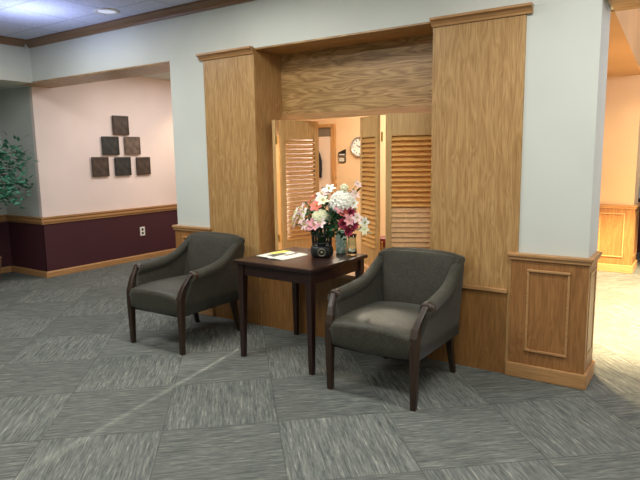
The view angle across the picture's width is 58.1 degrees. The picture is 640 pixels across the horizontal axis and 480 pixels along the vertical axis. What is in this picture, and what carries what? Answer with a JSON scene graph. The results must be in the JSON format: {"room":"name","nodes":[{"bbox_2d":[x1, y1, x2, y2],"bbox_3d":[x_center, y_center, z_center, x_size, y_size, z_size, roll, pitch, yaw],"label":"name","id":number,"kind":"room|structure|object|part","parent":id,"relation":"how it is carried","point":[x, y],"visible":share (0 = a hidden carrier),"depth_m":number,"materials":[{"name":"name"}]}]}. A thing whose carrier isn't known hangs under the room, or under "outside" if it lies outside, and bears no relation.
{"room":"waiting area lobby","nodes":[
{"label":"waiting area lobby","id":0,"kind":"room"},
{"bbox_2d":[0,137,11,266],"bbox_3d":[-6.211,-0.316,4.892,0.226,2.378,7.500,5,10,34],"label":"wall","id":1,"kind":"structure","parent":0,"point":[5,247],"depth_m":7.69,"materials":[{"name":"red paint"}]},
{"bbox_2d":[0,215,5,221],"bbox_3d":[-6.194,0.171,4.749,0.030,0.092,7.160,5,10,34],"label":"trim","id":2,"kind":"structure","parent":1,"relation":"attached to","point":[2,217],"depth_m":7.63,"materials":[{"name":"brown wood"}]},
{"bbox_2d":[1,266,11,272],"bbox_3d":[-6.187,0.851,4.857,0.016,0.078,7.170,5,10,34],"label":"baseboard","id":3,"kind":"structure","parent":1,"relation":"attached to","point":[8,268],"depth_m":7.73,"materials":[{"name":"brown wood"}]},
{"bbox_2d":[0,36,26,46],"bbox_3d":[-5.310,-1.786,3.709,0.069,0.075,6.960,5,10,34],"label":"trim","id":4,"kind":"structure","parent":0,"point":[5,40],"depth_m":6.43,"materials":[{"name":"brown wood"}]},
{"bbox_2d":[0,83,28,90],"bbox_3d":[-6.069,-1.510,4.483,1.350,0.100,7.300,5,10,34],"label":"ceiling","id":5,"kind":"structure","parent":0,"point":[2,86],"depth_m":7.03,"materials":[{"name":"grey paint"}]},
{"bbox_2d":[0,44,32,84],"bbox_3d":[-5.453,-1.663,3.870,0.330,0.562,7.030,5,10,34],"label":"beam","id":6,"kind":"structure","parent":0,"point":[15,61],"depth_m":6.53,"materials":[{"name":"grey paint"}]},
{"bbox_2d":[0,87,46,271],"bbox_3d":[-3.756,-0.744,7.539,0.836,2.378,0.306,5,10,34],"label":"wall","id":7,"kind":"structure","parent":0,"point":[15,111],"depth_m":7.39,"materials":[{"name":"grey paint"}]},
{"bbox_2d":[6,214,43,224],"bbox_3d":[-3.830,-0.265,7.459,0.860,0.092,0.030,5,10,34],"label":"trim","id":8,"kind":"structure","parent":7,"relation":"attached to","point":[11,218],"depth_m":7.43,"materials":[{"name":"brown wood"}]},
{"bbox_2d":[11,266,47,277],"bbox_3d":[-3.822,0.415,7.570,0.845,0.078,0.016,5,10,34],"label":"baseboard","id":9,"kind":"structure","parent":7,"relation":"attached to","point":[28,271],"depth_m":7.55,"materials":[{"name":"brown wood"}]},
{"bbox_2d":[0,0,197,39],"bbox_3d":[-1.093,-1.521,0.896,10.220,0.100,7.030,5,10,34],"label":"ceiling","id":10,"kind":"structure","parent":0,"point":[21,19],"depth_m":5.35,"materials":[{"name":"tile"}]},
{"bbox_2d":[93,8,118,14],"bbox_3d":[-1.967,-2.102,5.302,0.230,0.014,0.230,5,10,34],"label":"recessed light","id":11,"kind":"object","parent":10,"relation":"in","point":[107,11],"visible":1,"depth_m":5.30,"materials":[{"name":"white plastic"}]},
{"bbox_2d":[29,76,177,271],"bbox_3d":[-2.513,-1.079,8.650,0.066,2.680,3.606,5,10,34],"label":"wall","id":12,"kind":"structure","parent":0,"point":[69,123],"depth_m":7.88,"materials":[{"name":"paint"}]},
{"bbox_2d":[91,157,109,176],"bbox_3d":[-2.996,-0.999,7.861,0.037,0.266,0.262,5,10,34],"label":"square plaque","id":13,"kind":"object","parent":12,"relation":"attached to","point":[100,165],"visible":1,"depth_m":7.84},
{"bbox_2d":[41,204,176,224],"bbox_3d":[-2.471,-0.469,8.703,0.030,0.092,3.630,5,10,34],"label":"trim","id":14,"kind":"structure","parent":12,"relation":"attached to","point":[122,212],"depth_m":7.98,"materials":[{"name":"brown wood"}]},
{"bbox_2d":[101,136,119,154],"bbox_3d":[-2.898,-1.303,7.968,0.037,0.252,0.272,5,10,34],"label":"square plaque","id":15,"kind":"object","parent":12,"relation":"attached to","point":[110,145],"visible":1,"depth_m":7.95,"materials":[{"name":"wood"}]},
{"bbox_2d":[46,248,175,277],"bbox_3d":[-2.464,0.211,8.812,0.016,0.078,3.620,5,10,34],"label":"baseboard","id":16,"kind":"structure","parent":12,"relation":"attached to","point":[75,269],"depth_m":8.05,"materials":[{"name":"brown wood"}]},
{"bbox_2d":[112,115,128,134],"bbox_3d":[-2.797,-1.608,8.080,0.037,0.262,0.262,5,10,34],"label":"square plaque","id":17,"kind":"object","parent":12,"relation":"attached to","point":[120,124],"visible":1,"depth_m":8.06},
{"bbox_2d":[114,157,131,175],"bbox_3d":[-2.791,-1.043,8.159,0.037,0.258,0.268,5,10,34],"label":"square plaque","id":18,"kind":"object","parent":12,"relation":"attached to","point":[122,164],"visible":1,"depth_m":8.14,"materials":[{"name":"wood"}]},
{"bbox_2d":[124,137,140,154],"bbox_3d":[-2.693,-1.354,8.266,0.037,0.252,0.268,5,10,34],"label":"square plaque","id":19,"kind":"object","parent":12,"relation":"attached to","point":[131,144],"visible":1,"depth_m":8.25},
{"bbox_2d":[140,227,144,235],"bbox_3d":[-2.628,-0.130,8.533,0.008,0.130,0.086,5,10,34],"label":"wall outlet","id":20,"kind":"object","parent":12,"relation":"attached to","point":[142,229],"visible":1,"depth_m":8.53,"materials":[{"name":"white plastic"}]},
{"bbox_2d":[136,157,150,174],"bbox_3d":[-2.592,-1.087,8.450,0.037,0.256,0.248,5,10,34],"label":"square plaque","id":21,"kind":"object","parent":12,"relation":"attached to","point":[143,167],"visible":1,"depth_m":8.43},
{"bbox_2d":[142,72,170,79],"bbox_3d":[-1.318,-2.355,7.790,2.825,0.100,3.340,5,10,34],"label":"ceiling","id":22,"kind":"structure","parent":0,"point":[166,75],"depth_m":8.35,"materials":[{"name":"grey paint"}]},
{"bbox_2d":[0,252,639,479],"bbox_3d":[0.045,0.916,4.397,11.900,0.100,13.400,5,10,34],"label":"floor","id":23,"kind":"structure","parent":0,"point":[80,400],"depth_m":3.49,"materials":[{"name":"carpet"}]},
{"bbox_2d":[0,130,38,275],"bbox_3d":[-3.842,-0.351,6.717,1.101,1.844,1.176,-3,9,-15],"label":"ficus tree","id":24,"kind":"object","parent":23,"relation":"on","point":[4,194],"visible":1,"depth_m":6.72,"materials":[{"name":"green plant"}]},
{"bbox_2d":[126,232,244,354],"bbox_3d":[-1.093,0.395,4.819,0.718,0.841,0.813,5,10,33],"label":"armchair","id":25,"kind":"object","parent":23,"relation":"on","point":[201,274],"visible":0.99,"depth_m":4.71,"materials":[{"name":"grey fabric"}]},
{"bbox_3d":[-1.517,0.526,4.726,0.056,0.622,0.143,3,9,22],"label":"leg","id":26,"kind":"part","parent":25,"relation":"part of","materials":[{"name":"brown wood"}]},
{"bbox_3d":[-1.147,0.433,4.740,0.555,0.208,0.613,5,10,33],"label":"seat","id":27,"kind":"part","parent":25,"relation":"part of","materials":[{"name":"grey fabric"}]},
{"bbox_3d":[-1.340,0.240,4.969,0.119,0.519,0.735,5,10,33],"label":"arm","id":28,"kind":"part","parent":25,"relation":"part of","materials":[{"name":"grey fabric"}]},
{"bbox_3d":[-1.022,0.566,4.404,0.056,0.622,0.143,7,12,43],"label":"leg","id":29,"kind":"part","parent":25,"relation":"part of","materials":[{"name":"brown wood"}]},
{"bbox_3d":[-1.137,0.599,5.227,0.052,0.320,0.102,5,10,33],"label":"leg","id":30,"kind":"part","parent":25,"relation":"part of","materials":[{"name":"brown wood"}]},
{"bbox_2d":[186,234,235,274],"bbox_3d":[-0.958,0.151,4.996,0.542,0.388,0.164,5,10,33],"label":"cushion","id":31,"kind":"object","parent":25,"relation":"on","point":[202,250],"depth_m":5.00,"materials":[{"name":"grey fabric"}]},
{"bbox_3d":[-0.942,0.215,5.029,0.588,0.551,0.253,5,10,33],"label":"backrest","id":32,"kind":"part","parent":25,"relation":"part of","materials":[{"name":"grey fabric"}]},
{"bbox_3d":[-0.839,0.281,4.644,0.119,0.519,0.735,5,10,33],"label":"arm","id":33,"kind":"part","parent":25,"relation":"part of","materials":[{"name":"grey fabric"}]},
{"bbox_3d":[-0.727,0.632,4.961,0.052,0.320,0.102,5,10,33],"label":"leg","id":34,"kind":"part","parent":25,"relation":"part of","materials":[{"name":"brown wood"}]},
{"bbox_2d":[233,247,367,374],"bbox_3d":[-0.132,0.495,4.373,0.720,0.745,0.720,5,10,36],"label":"side table","id":35,"kind":"object","parent":23,"relation":"on","point":[308,270],"visible":0.91,"depth_m":4.14,"materials":[{"name":"brown wood"}]},
{"bbox_3d":[-0.569,0.525,4.314,0.052,0.717,0.052,5,10,36],"label":"leg","id":36,"kind":"part","parent":35,"relation":"part of","materials":[{"name":"brown wood"}]},
{"bbox_2d":[256,250,307,260],"bbox_3d":[-0.283,0.115,4.370,0.265,0.012,0.295,6,11,39],"label":"magazine","id":37,"kind":"object","parent":35,"relation":"on","point":[282,255],"visible":1,"depth_m":4.34,"materials":[{"name":"paper"}]},
{"bbox_2d":[267,253,286,256],"bbox_3d":[-0.327,0.111,4.376,0.068,0.005,0.160,6,11,39],"label":"picture","id":38,"kind":"object","parent":37,"relation":"on","point":[273,254],"depth_m":4.37},
{"bbox_2d":[271,250,288,253],"bbox_3d":[-0.310,0.095,4.471,0.081,0.001,0.170,6,11,39],"label":"picture","id":39,"kind":"object","parent":37,"relation":"on","point":[282,251],"depth_m":4.46},
{"bbox_3d":[-0.201,0.446,4.807,0.052,0.717,0.052,5,10,36],"label":"leg","id":40,"kind":"part","parent":35,"relation":"part of","materials":[{"name":"brown wood"}]},
{"bbox_3d":[-0.062,0.572,3.943,0.052,0.717,0.052,5,10,36],"label":"leg","id":41,"kind":"part","parent":35,"relation":"part of","materials":[{"name":"brown wood"}]},
{"bbox_2d":[310,227,333,257],"bbox_3d":[0.013,0.011,4.296,0.176,0.232,0.147,-1,8,2],"label":"planter","id":42,"kind":"object","parent":35,"relation":"on","point":[318,250],"visible":0.73,"depth_m":4.25,"materials":[{"name":"black ceramic"}]},
{"bbox_3d":[0.013,-0.031,4.293,0.174,0.148,0.140,-1,8,2],"label":"openwork frame","id":43,"kind":"part","parent":42,"relation":"part of","materials":[{"name":"black paint"}]},
{"bbox_2d":[290,181,370,242],"bbox_3d":[0.086,-0.198,4.253,0.707,0.480,0.294,4,10,31],"label":"flower bouquet","id":44,"kind":"object","parent":42,"relation":"in","point":[343,202],"visible":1,"depth_m":4.18,"materials":[{"name":"white plant"}]},
{"bbox_2d":[335,230,346,253],"bbox_3d":[0.165,0.016,4.453,0.092,0.172,0.092,5,10,34],"label":"jar","id":45,"kind":"object","parent":35,"relation":"on","point":[341,245],"visible":0.65,"depth_m":4.42,"materials":[{"name":"green ceramic"}]},
{"bbox_2d":[347,234,356,255],"bbox_3d":[0.242,0.035,4.355,0.076,0.160,0.076,5,10,34],"label":"glass vase","id":46,"kind":"object","parent":35,"relation":"on","point":[351,248],"visible":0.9,"depth_m":4.33,"materials":[{"name":"clear glass"}]},
{"bbox_3d":[0.306,0.494,4.436,0.052,0.717,0.052,5,10,36],"label":"leg","id":47,"kind":"part","parent":35,"relation":"part of","materials":[{"name":"brown wood"}]},
{"bbox_2d":[325,247,464,411],"bbox_3d":[0.516,0.521,3.809,0.739,0.841,0.813,5,10,34],"label":"armchair","id":48,"kind":"object","parent":23,"relation":"on","point":[405,306],"visible":1,"depth_m":3.71,"materials":[{"name":"grey fabric"}]},
{"bbox_3d":[0.082,0.649,3.731,0.058,0.622,0.144,3,9,24],"label":"leg","id":49,"kind":"part","parent":48,"relation":"part of","materials":[{"name":"brown wood"}]},
{"bbox_3d":[0.266,0.364,3.970,0.122,0.519,0.735,5,10,34],"label":"arm","id":50,"kind":"part","parent":48,"relation":"part of","materials":[{"name":"grey fabric"}]},
{"bbox_3d":[0.460,0.558,3.731,0.571,0.208,0.613,5,10,34],"label":"seat","id":51,"kind":"part","parent":48,"relation":"part of","materials":[{"name":"grey fabric"}]},
{"bbox_3d":[0.582,0.692,3.388,0.144,0.622,0.058,-9,12,-44],"label":"leg","id":52,"kind":"part","parent":48,"relation":"part of","materials":[{"name":"brown wood"}]},
{"bbox_2d":[381,250,456,304],"bbox_3d":[0.656,0.277,3.982,0.557,0.388,0.164,5,10,34],"label":"chair back","id":53,"kind":"object","parent":48,"relation":"on","point":[411,277],"depth_m":3.96,"materials":[{"name":"grey fabric"}]},
{"bbox_3d":[0.673,0.341,4.015,0.605,0.551,0.253,5,10,34],"label":"backrest","id":54,"kind":"part","parent":48,"relation":"part of","materials":[{"name":"grey fabric"}]},
{"bbox_3d":[0.773,0.408,3.623,0.122,0.519,0.735,5,10,34],"label":"arm","id":55,"kind":"part","parent":48,"relation":"part of","materials":[{"name":"grey fabric"}]},
{"bbox_3d":[0.890,0.759,3.937,0.054,0.320,0.102,5,10,34],"label":"leg","id":56,"kind":"part","parent":48,"relation":"part of","materials":[{"name":"brown wood"}]},
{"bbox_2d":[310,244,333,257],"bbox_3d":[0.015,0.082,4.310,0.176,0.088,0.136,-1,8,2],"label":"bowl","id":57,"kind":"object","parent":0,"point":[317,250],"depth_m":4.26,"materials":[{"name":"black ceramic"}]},
{"bbox_2d":[30,0,613,360],"bbox_3d":[0.883,-0.610,4.239,10.550,2.940,0.442,5,10,34],"label":"wall","id":58,"kind":"structure","parent":0,"point":[478,67],"depth_m":3.96,"materials":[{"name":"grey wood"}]},
{"bbox_2d":[21,61,169,87],"bbox_3d":[-2.388,-1.790,6.308,2.665,0.012,0.426,5,10,34],"label":"trim","id":59,"kind":"structure","parent":58,"relation":"attached to","point":[162,67],"depth_m":6.23,"materials":[{"name":"brown wood"}]},
{"bbox_2d":[25,0,254,47],"bbox_3d":[0.863,-1.885,3.753,10.220,0.075,0.069,5,10,34],"label":"trim","id":60,"kind":"structure","parent":58,"relation":"attached to","point":[200,5],"depth_m":5.52,"materials":[{"name":"brown wood"}]},
{"bbox_2d":[172,224,214,315],"bbox_3d":[-1.088,0.259,5.725,0.508,0.845,0.496,5,10,34],"label":"wainscot","id":61,"kind":"structure","parent":58,"relation":"attached to","point":[181,231],"depth_m":5.52,"materials":[{"name":"brown wood"}]},
{"bbox_3d":[-1.093,-0.124,5.668,0.490,0.022,0.478,5,10,34],"label":"cap moulding","id":62,"kind":"part","parent":61,"relation":"part of","materials":[{"name":"brown wood"}]},
{"bbox_3d":[-1.082,0.629,5.779,0.496,0.098,0.484,5,10,34],"label":"baseboard","id":63,"kind":"part","parent":61,"relation":"part of","materials":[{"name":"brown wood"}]},
{"bbox_2d":[196,46,253,60],"bbox_3d":[-0.828,-1.601,4.957,0.629,0.055,0.051,5,10,34],"label":"trim","id":64,"kind":"structure","parent":58,"relation":"attached to","point":[245,50],"depth_m":4.94,"materials":[{"name":"brown wood"}]},
{"bbox_2d":[214,276,260,324],"bbox_3d":[-0.772,0.462,5.272,0.586,0.567,0.004,5,10,34],"label":"panel","id":65,"kind":"object","parent":58,"relation":"attached to","point":[254,298],"visible":0.36,"depth_m":5.18,"materials":[{"name":"brown wood"}]},
{"bbox_2d":[272,120,319,250],"bbox_3d":[-0.252,-0.451,5.187,0.453,1.218,0.226,-7,10,-35],"label":"shutter","id":66,"kind":"object","parent":58,"relation":"attached to","point":[289,195],"visible":0.71,"depth_m":5.08,"materials":[{"name":"brown wood"}]},
{"bbox_3d":[-0.346,-0.442,5.139,0.028,1.218,0.288,2,9,17],"label":"shutter panel","id":67,"kind":"part","parent":66,"relation":"part of","materials":[{"name":"brown wood"}]},
{"bbox_2d":[254,22,432,54],"bbox_3d":[0.213,-1.564,4.514,1.600,0.012,0.358,5,10,34],"label":"trim","id":68,"kind":"structure","parent":58,"relation":"attached to","point":[419,29],"depth_m":4.46,"materials":[{"name":"brown wood"}]},
{"bbox_2d":[336,273,354,279],"bbox_3d":[0.147,0.280,4.648,1.600,0.033,0.090,5,10,34],"label":"trim","id":69,"kind":"structure","parent":58,"relation":"attached to","point":[351,276],"depth_m":4.55,"materials":[{"name":"brown wood"}]},
{"bbox_2d":[352,253,369,272],"bbox_3d":[0.414,0.223,5.037,1.600,0.033,0.860,5,10,34],"label":"sill","id":70,"kind":"structure","parent":58,"relation":"on","point":[366,267],"depth_m":4.87,"materials":[{"name":"brown wood"}]},
{"bbox_3d":[0.621,0.124,5.063,0.320,0.150,0.220,3,9,26],"label":"tray","id":71,"kind":"object","parent":70,"relation":"on","visible":0},
{"bbox_2d":[380,236,384,246],"bbox_3d":[0.619,0.015,5.047,0.240,0.070,0.180,5,10,34],"label":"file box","id":72,"kind":"object","parent":71,"relation":"on","point":[382,238],"visible":0.2,"depth_m":5.00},
{"bbox_2d":[360,112,431,265],"bbox_3d":[0.556,-0.366,4.536,0.777,1.218,0.256,7,11,42],"label":"shutter","id":73,"kind":"object","parent":58,"relation":"attached to","point":[408,135],"visible":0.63,"depth_m":4.41,"materials":[{"name":"brown wood"}]},
{"bbox_3d":[0.408,-0.388,4.700,0.028,1.218,0.376,-3,9,-16],"label":"shutter panel","id":74,"kind":"part","parent":73,"relation":"part of","materials":[{"name":"brown wood"}]},
{"bbox_3d":[0.709,-0.348,4.395,0.416,1.218,0.028,0,9,9],"label":"shutter panel","id":75,"kind":"part","parent":73,"relation":"part of","materials":[{"name":"brown wood"}]},
{"bbox_2d":[428,288,506,373],"bbox_3d":[1.028,0.615,4.059,0.558,0.567,0.004,5,10,34],"label":"panel","id":76,"kind":"object","parent":58,"relation":"attached to","point":[480,343],"visible":0.79,"depth_m":4.00,"materials":[{"name":"brown wood"}]},
{"bbox_2d":[429,2,532,27],"bbox_3d":[1.024,-1.445,3.709,0.664,0.055,0.051,5,10,34],"label":"trim","id":77,"kind":"structure","parent":58,"relation":"attached to","point":[524,8],"depth_m":3.69,"materials":[{"name":"brown wood"}]},
{"bbox_2d":[462,284,507,292],"bbox_3d":[1.019,0.324,4.009,0.562,0.027,0.022,5,10,34],"label":"trim","id":78,"kind":"structure","parent":58,"relation":"attached to","point":[474,287],"depth_m":3.93,"materials":[{"name":"brown wood"}]},
{"bbox_2d":[505,251,601,389],"bbox_3d":[1.553,0.496,3.856,0.520,0.845,0.346,5,10,34],"label":"wainscot","id":79,"kind":"structure","parent":58,"relation":"attached to","point":[553,297],"depth_m":3.72,"materials":[{"name":"brown wood"}]},
{"bbox_3d":[1.464,0.472,3.720,0.266,0.555,0.014,5,10,34],"label":"panel moulding","id":80,"kind":"part","parent":79,"relation":"part of","materials":[{"name":"brown wood"}]},
{"bbox_3d":[1.558,0.866,3.910,0.508,0.098,0.334,5,10,34],"label":"baseboard","id":81,"kind":"part","parent":79,"relation":"part of","materials":[{"name":"brown wood"}]},
{"bbox_3d":[1.547,0.113,3.799,0.502,0.022,0.328,5,10,34],"label":"cap moulding","id":82,"kind":"part","parent":79,"relation":"part of","materials":[{"name":"brown wood"}]},
{"bbox_3d":[1.751,0.469,3.715,0.005,0.555,0.212,5,10,34],"label":"moulding","id":83,"kind":"part","parent":79,"relation":"part of","materials":[{"name":"brown wood"}]},
{"bbox_2d":[608,0,639,10],"bbox_3d":[3.503,-1.291,2.338,4.192,0.012,0.426,5,10,34],"label":"trim","id":84,"kind":"structure","parent":58,"relation":"attached to","point":[618,5],"depth_m":3.51,"materials":[{"name":"brown wood"}]},
{"bbox_2d":[303,115,385,252],"bbox_3d":[1.061,-0.882,7.024,3.500,2.660,0.100,5,10,34],"label":"wall","id":85,"kind":"structure","parent":0,"point":[347,128],"depth_m":7.39,"materials":[{"name":"beige paint"}]},
{"bbox_2d":[288,124,336,250],"bbox_3d":[-0.114,-0.589,7.774,0.762,1.895,0.070,5,10,34],"label":"door","id":86,"kind":"structure","parent":85,"relation":"in","point":[326,132],"depth_m":7.56,"materials":[{"name":"paint"}]},
{"bbox_2d":[310,153,321,177],"bbox_3d":[-0.052,-1.043,7.639,0.190,0.432,0.059,5,10,34],"label":"jacket","id":87,"kind":"object","parent":86,"relation":"hanging from","point":[320,159],"visible":0.21,"depth_m":7.60,"materials":[{"name":"fabric"}]},
{"bbox_2d":[338,149,345,161],"bbox_3d":[0.285,-1.088,7.449,0.110,0.165,0.023,5,10,34],"label":"wall plaque","id":88,"kind":"object","parent":85,"relation":"attached to","point":[343,152],"visible":1,"depth_m":7.44,"materials":[{"name":"paper"}]},
{"bbox_3d":[0.285,-1.127,7.444,0.110,0.085,0.019,5,10,34],"label":"house panel","id":89,"kind":"part","parent":88,"relation":"part of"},
{"bbox_2d":[350,136,359,156],"bbox_3d":[0.498,-1.177,7.282,0.260,0.260,0.033,5,10,34],"label":"wall clock","id":90,"kind":"object","parent":85,"relation":"attached to","point":[355,144],"visible":0.61,"depth_m":7.31,"materials":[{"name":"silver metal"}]},
{"bbox_2d":[281,34,432,114],"bbox_3d":[0.332,-1.314,4.722,1.600,0.548,0.050,5,10,34],"label":"wood panel","id":91,"kind":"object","parent":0,"point":[397,72],"depth_m":4.69,"materials":[{"name":"brown wood"}]},
{"bbox_2d":[281,105,431,119],"bbox_3d":[0.332,-1.048,4.755,1.600,0.048,0.064,5,10,34],"label":"trim","id":92,"kind":"structure","parent":91,"relation":"attached to","point":[428,108],"depth_m":4.74,"materials":[{"name":"brown wood"}]},
{"bbox_2d":[600,75,639,204],"bbox_3d":[3.730,-0.813,7.250,0.475,2.378,0.450,5,10,34],"label":"wall","id":93,"kind":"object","parent":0,"point":[620,175],"visible":0.42,"depth_m":6.98,"materials":[{"name":"beige paint"}]},
{"bbox_2d":[597,202,639,273],"bbox_3d":[3.744,-0.050,7.348,0.539,0.840,0.516,5,10,34],"label":"wainscot","id":94,"kind":"structure","parent":93,"relation":"attached to","point":[618,224],"depth_m":7.12,"materials":[{"name":"brown wood"}]},
{"bbox_3d":[3.607,-0.063,7.143,0.285,0.550,0.014,5,10,34],"label":"panel moulding","id":95,"kind":"part","parent":94,"relation":"part of","materials":[{"name":"brown wood"}]},
{"bbox_3d":[3.749,0.317,7.402,0.527,0.098,0.504,5,10,34],"label":"baseboard","id":96,"kind":"part","parent":94,"relation":"part of","materials":[{"name":"brown wood"}]},
{"bbox_3d":[3.738,-0.431,7.292,0.521,0.022,0.498,5,10,34],"label":"cap moulding","id":97,"kind":"part","parent":94,"relation":"part of","materials":[{"name":"brown wood"}]},
{"bbox_3d":[3.950,-0.077,7.202,0.005,0.550,0.382,5,10,34],"label":"moulding","id":98,"kind":"part","parent":94,"relation":"part of","materials":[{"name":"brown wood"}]},
{"bbox_2d":[607,8,639,76],"bbox_3d":[2.214,-2.175,5.880,2.003,0.762,4.140,5,10,34],"label":"ceiling","id":99,"kind":"structure","parent":0,"point":[624,33],"depth_m":5.22,"materials":[{"name":"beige paint"}]},
{"bbox_2d":[637,198,639,252],"bbox_3d":[5.847,-0.123,7.764,6.200,0.800,0.110,5,10,34],"label":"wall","id":100,"kind":"structure","parent":0,"point":[638,237],"depth_m":8.49,"materials":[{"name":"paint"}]}
]}

